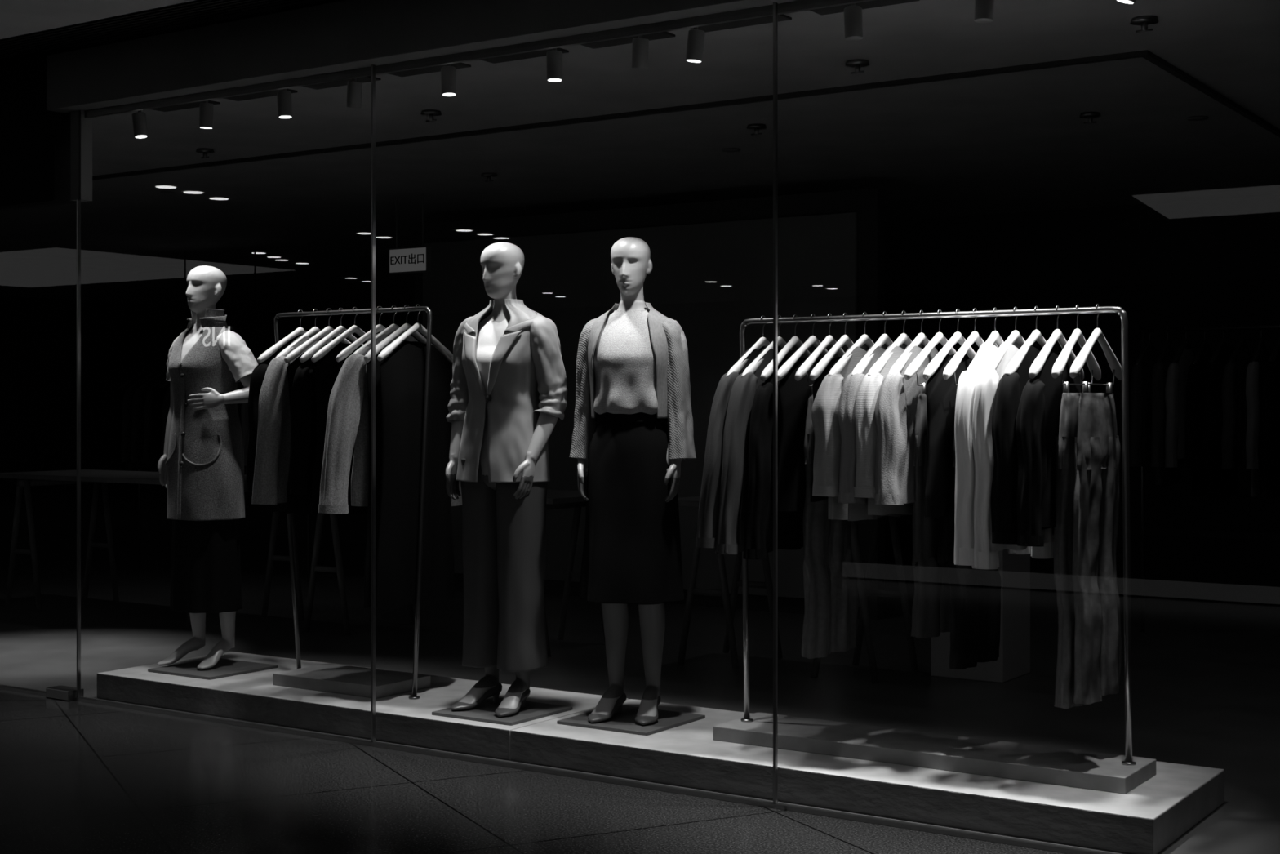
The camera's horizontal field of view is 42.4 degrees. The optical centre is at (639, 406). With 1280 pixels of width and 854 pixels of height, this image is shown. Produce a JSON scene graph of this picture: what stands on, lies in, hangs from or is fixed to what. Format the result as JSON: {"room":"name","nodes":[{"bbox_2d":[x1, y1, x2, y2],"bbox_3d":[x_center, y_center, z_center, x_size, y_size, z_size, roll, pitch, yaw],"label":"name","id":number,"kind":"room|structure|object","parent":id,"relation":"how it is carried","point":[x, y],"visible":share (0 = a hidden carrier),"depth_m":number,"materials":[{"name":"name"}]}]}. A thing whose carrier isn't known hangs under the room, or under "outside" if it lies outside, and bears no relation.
{"room":"shopping mall corridor","nodes":[
{"label":"shopping mall corridor","id":0,"kind":"room"},
{"bbox_2d":[0,45,76,211],"bbox_3d":[-8.296,-1.285,11.134,13.840,0.760,0.120,0,0,34],"label":"wall","id":1,"kind":"structure","parent":0,"point":[35,140],"depth_m":7.34,"materials":[{"name":"black paint"}]},
{"bbox_2d":[70,110,92,201],"bbox_3d":[-2.455,-1.100,7.250,0.070,0.390,0.060,0,0,34],"label":"door frame","id":2,"kind":"structure","parent":1,"relation":"attached to","point":[81,129],"depth_m":7.23,"materials":[{"name":"black metal"}]},
{"bbox_2d":[46,0,799,113],"bbox_3d":[1.670,-1.415,4.451,10.160,0.240,0.140,0,0,34],"label":"trim header","id":3,"kind":"object","parent":1,"relation":"attached to","point":[343,35],"depth_m":6.30,"materials":[{"name":"black metal"}]},
{"bbox_2d":[76,1,777,803],"bbox_3d":[0.419,-0.005,5.298,10.389,2.580,0.016,0,0,34],"label":"trim","id":4,"kind":"structure","parent":1,"relation":"attached to","point":[775,3],"depth_m":6.24,"materials":[{"name":"black metal"}]},
{"bbox_2d":[0,260,138,539],"bbox_3d":[-7.167,-0.062,14.576,0.100,2.695,6.900,0,0,34],"label":"wall","id":5,"kind":"structure","parent":0,"point":[38,301],"depth_m":16.55,"materials":[{"name":"paint"}]},
{"bbox_2d":[0,0,193,39],"bbox_3d":[-7.854,-1.605,0.839,26.000,0.120,15.880,0,0,34],"label":"ceiling","id":6,"kind":"structure","parent":0,"point":[17,17],"depth_m":6.46,"materials":[{"name":"grey paint"}]},
{"bbox_2d":[66,0,873,120],"bbox_3d":[1.693,-1.280,4.484,10.160,0.030,0.020,0,0,34],"label":"window frame","id":7,"kind":"structure","parent":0,"point":[802,5],"depth_m":5.96,"materials":[{"name":"black metal"}]},
{"bbox_2d":[150,0,919,111],"bbox_3d":[1.399,-1.406,5.342,8.880,0.009,0.120,0,0,34],"label":"rail","id":8,"kind":"object","parent":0,"point":[875,3],"depth_m":6.52,"materials":[{"name":"black metal"}]},
{"bbox_2d":[0,528,1279,853],"bbox_3d":[-5.824,1.335,3.884,26.000,0.100,23.200,0,0,34],"label":"floor","id":9,"kind":"structure","parent":0,"point":[1206,668],"depth_m":6.74,"materials":[{"name":"tile"}]},
{"bbox_2d":[45,684,84,701],"bbox_3d":[-2.534,1.262,7.267,0.160,0.045,0.080,0,0,34],"label":"fitting","id":10,"kind":"object","parent":9,"relation":"on","point":[58,692],"depth_m":7.24,"materials":[{"name":"silver metal"}]},
{"bbox_2d":[0,469,304,627],"bbox_3d":[-3.035,0.856,10.228,2.200,0.863,0.750,0,0,34],"label":"trestle table","id":11,"kind":"object","parent":9,"relation":"on","point":[25,479],"visible":0.64,"depth_m":10.41,"materials":[{"name":"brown wood"}]},
{"bbox_2d":[303,489,604,657],"bbox_3d":[-1.038,0.876,9.167,1.900,0.823,0.700,0,0,34],"label":"trestle table","id":12,"kind":"object","parent":9,"relation":"on","point":[556,499],"visible":0.26,"depth_m":9.23,"materials":[{"name":"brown wood"}]},
{"bbox_2d":[0,684,1116,853],"bbox_3d":[-4.081,1.278,8.299,24.000,0.014,0.030,0,0,34],"label":"track","id":13,"kind":"object","parent":9,"relation":"on","point":[813,811],"depth_m":5.61,"materials":[{"name":"black metal"}]},
{"bbox_2d":[97,651,1224,853],"bbox_3d":[-0.251,1.230,6.311,4.640,0.110,0.778,0,0,34],"label":"display platform","id":14,"kind":"object","parent":9,"relation":"on","point":[1146,819],"visible":0.77,"depth_m":5.59,"materials":[{"name":"grey concrete"}]},
{"bbox_2d":[147,657,278,679],"bbox_3d":[-1.904,1.169,7.364,0.400,0.012,0.400,0,0,34],"label":"base plate","id":15,"kind":"object","parent":14,"relation":"on","point":[224,668],"visible":0.8,"depth_m":7.31,"materials":[{"name":"grey metal"}]},
{"bbox_2d":[156,265,257,669],"bbox_3d":[-1.944,0.262,7.417,0.566,1.794,0.333,0,0,36],"label":"mannequin","id":16,"kind":"object","parent":15,"relation":"on","point":[201,467],"visible":0.99,"depth_m":7.32},
{"bbox_2d":[272,662,431,698],"bbox_3d":[-1.212,1.150,6.933,0.590,0.050,0.330,0,0,34],"label":"plinth","id":17,"kind":"object","parent":14,"relation":"on","point":[327,677],"depth_m":6.85,"materials":[{"name":"grey concrete"}]},
{"bbox_2d":[245,303,462,698],"bbox_3d":[-1.232,0.378,6.939,0.917,1.594,0.804,0,0,29],"label":"rack","id":18,"kind":"object","parent":14,"relation":"on","point":[309,449],"visible":0.96,"depth_m":6.73,"materials":[{"name":"black fabric"}]},
{"bbox_2d":[431,697,572,725],"bbox_3d":[-0.527,1.169,6.338,0.385,0.012,0.385,0,0,34],"label":"base plate","id":19,"kind":"object","parent":14,"relation":"on","point":[485,711],"visible":0.74,"depth_m":6.28,"materials":[{"name":"grey metal"}]},
{"bbox_2d":[445,242,567,716],"bbox_3d":[-0.536,0.264,6.368,0.512,1.799,0.352,0,0,30],"label":"mannequin","id":20,"kind":"object","parent":19,"relation":"on","point":[508,392],"visible":1,"depth_m":6.29},
{"bbox_2d":[556,705,705,735],"bbox_3d":[-0.031,1.169,6.163,0.400,0.012,0.400,0,0,34],"label":"base plate","id":21,"kind":"object","parent":14,"relation":"on","point":[625,722],"visible":0.8,"depth_m":6.08,"materials":[{"name":"grey metal"}]},
{"bbox_2d":[568,236,696,724],"bbox_3d":[-0.035,0.264,6.185,0.491,1.799,0.346,0,0,17],"label":"mannequin","id":22,"kind":"object","parent":21,"relation":"on","point":[633,372],"visible":1,"depth_m":6.10},
{"bbox_2d":[696,303,1136,765],"bbox_3d":[0.906,0.400,5.496,1.406,1.449,0.821,0,0,40],"label":"rack","id":23,"kind":"object","parent":14,"relation":"on","point":[1006,446],"visible":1,"depth_m":5.34,"materials":[{"name":"grey fabric"}]},
{"bbox_2d":[713,711,1155,794],"bbox_3d":[0.952,1.150,5.537,1.460,0.050,0.320,0,0,34],"label":"plinth","id":24,"kind":"object","parent":14,"relation":"on","point":[1095,771],"depth_m":5.42,"materials":[{"name":"grey concrete"}]},
{"bbox_2d":[677,496,918,684],"bbox_3d":[0.771,0.876,8.140,1.250,0.823,0.600,0,0,34],"label":"trestle table","id":25,"kind":"object","parent":9,"relation":"on","point":[864,585],"visible":0.48,"depth_m":8.11,"materials":[{"name":"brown wood"}]},
{"bbox_2d":[930,548,1030,683],"bbox_3d":[1.635,0.935,7.912,0.360,0.700,0.360,0,0,34],"label":"display box","id":26,"kind":"object","parent":9,"relation":"on","point":[1013,661],"visible":0.4,"depth_m":7.79,"materials":[{"name":"grey paint"}]},
{"bbox_2d":[1128,323,1279,632],"bbox_3d":[3.780,0.415,8.777,2.250,1.740,0.612,0,0,34],"label":"clothing rack","id":27,"kind":"object","parent":9,"relation":"on","point":[1200,407],"visible":1,"depth_m":9.02,"materials":[{"name":"black fabric"}]},
{"bbox_2d":[0,0,1279,271],"bbox_3d":[0.362,-1.512,9.555,18.000,0.205,6.900,0,0,34],"label":"ceiling","id":28,"kind":"structure","parent":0,"point":[1014,142],"depth_m":8.65,"materials":[{"name":"paint"}]},
{"bbox_2d":[388,193,431,274],"bbox_3d":[-1.536,-1.150,10.998,0.340,0.520,0.046,0,0,34],"label":"exit sign","id":29,"kind":"object","parent":28,"relation":"hanging from","point":[412,260],"visible":1,"depth_m":10.97,"materials":[{"name":"grey paint"}]},
{"bbox_2d":[92,49,1279,180],"bbox_3d":[-1.630,-1.400,11.929,12.050,0.020,4.960,0,0,34],"label":"trim","id":30,"kind":"structure","parent":28,"relation":"attached to","point":[1147,55],"depth_m":7.64,"materials":[{"name":"black metal"}]},
{"bbox_2d":[1186,115,1208,120],"bbox_3d":[2.719,-1.405,8.043,0.100,0.008,0.100,0,0,34],"label":"recessed light","id":31,"kind":"object","parent":28,"relation":"in","point":[1193,117],"visible":1,"depth_m":8.03,"materials":[{"name":"grey paint"}]},
{"bbox_2d":[414,187,884,620],"bbox_3d":[-0.076,-0.015,10.989,3.680,2.600,0.100,0,0,34],"label":"wall","id":32,"kind":"structure","parent":0,"point":[868,203],"depth_m":10.41,"materials":[{"name":"black paint"}]},
{"bbox_2d":[195,15,1158,182],"bbox_3d":[0.542,-1.385,7.932,6.200,0.049,1.900,0,0,34],"label":"sprinkler","id":33,"kind":"object","parent":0,"point":[1143,20],"depth_m":7.85,"materials":[{"name":"metal"}]},
{"bbox_2d":[138,194,1279,599],"bbox_3d":[2.263,-0.062,12.404,18.000,2.695,0.150,0,0,34],"label":"wall","id":34,"kind":"structure","parent":0,"point":[1209,262],"depth_m":11.74,"materials":[{"name":"paint"}]},
{"bbox_3d":[1.561,-1.395,4.909,9.850,0.030,0.036,0,0,34],"label":"track rail","id":35,"kind":"object","parent":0,"visible":0},
{"bbox_2d":[131,110,147,137],"bbox_3d":[-2.261,-1.297,7.458,0.073,0.164,0.062,0,0,34],"label":"track spotlight","id":36,"kind":"object","parent":35,"relation":"attached to","point":[139,118],"visible":0.9,"depth_m":7.43,"materials":[{"name":"grey paint"}]},
{"bbox_2d":[199,100,213,128],"bbox_3d":[-1.896,-1.298,7.215,0.067,0.163,0.063,0,0,34],"label":"track spotlight","id":37,"kind":"object","parent":35,"relation":"attached to","point":[206,109],"visible":0.91,"depth_m":7.19,"materials":[{"name":"grey paint"}]},
{"bbox_2d":[276,88,292,118],"bbox_3d":[-1.496,-1.298,6.948,0.066,0.163,0.061,0,0,34],"label":"track spotlight","id":38,"kind":"object","parent":35,"relation":"attached to","point":[284,96],"visible":0.9,"depth_m":6.92,"materials":[{"name":"grey paint"}]},
{"bbox_2d":[346,78,362,107],"bbox_3d":[-1.165,-1.297,6.728,0.060,0.165,0.081,0,0,-22],"label":"track spotlight","id":39,"kind":"object","parent":35,"relation":"attached to","point":[354,88],"visible":0.84,"depth_m":6.71,"materials":[{"name":"grey paint"}]},
{"bbox_2d":[440,63,457,96],"bbox_3d":[-0.748,-1.298,6.448,0.064,0.162,0.061,0,0,34],"label":"track spotlight","id":40,"kind":"object","parent":35,"relation":"attached to","point":[448,73],"visible":0.91,"depth_m":6.42,"materials":[{"name":"grey paint"}]},
{"bbox_2d":[546,48,562,81],"bbox_3d":[-0.319,-1.299,6.163,0.061,0.162,0.061,0,0,34],"label":"track spotlight","id":41,"kind":"object","parent":35,"relation":"attached to","point":[554,57],"visible":0.9,"depth_m":6.14,"materials":[{"name":"grey paint"}]},
{"bbox_2d":[631,35,648,69],"bbox_3d":[0.001,-1.298,5.950,0.061,0.163,0.074,0,0,-21],"label":"track spotlight","id":42,"kind":"object","parent":35,"relation":"attached to","point":[640,46],"visible":0.83,"depth_m":5.93,"materials":[{"name":"grey paint"}]},
{"bbox_2d":[685,26,705,62],"bbox_3d":[0.196,-1.298,5.819,0.071,0.164,0.061,0,0,34],"label":"track spotlight","id":43,"kind":"object","parent":35,"relation":"attached to","point":[695,40],"visible":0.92,"depth_m":5.79,"materials":[{"name":"grey paint"}]},
{"bbox_2d":[844,3,862,40],"bbox_3d":[0.708,-1.299,5.477,0.065,0.161,0.063,0,0,34],"label":"track spotlight","id":44,"kind":"object","parent":35,"relation":"attached to","point":[853,24],"visible":0.95,"depth_m":5.45,"materials":[{"name":"grey paint"}]},
{"bbox_2d":[973,0,994,23],"bbox_3d":[1.091,-1.299,5.222,0.063,0.161,0.064,0,0,34],"label":"track spotlight","id":45,"kind":"object","parent":35,"relation":"attached to","point":[984,9],"visible":1,"depth_m":5.20,"materials":[{"name":"grey paint"}]},
{"bbox_2d":[1116,0,1135,4],"bbox_3d":[1.475,-1.296,4.966,0.085,0.166,0.062,0,0,34],"label":"track spotlight","id":46,"kind":"object","parent":35,"relation":"attached to","point":[1130,2],"visible":1,"depth_m":4.96,"materials":[{"name":"grey paint"}]}
]}

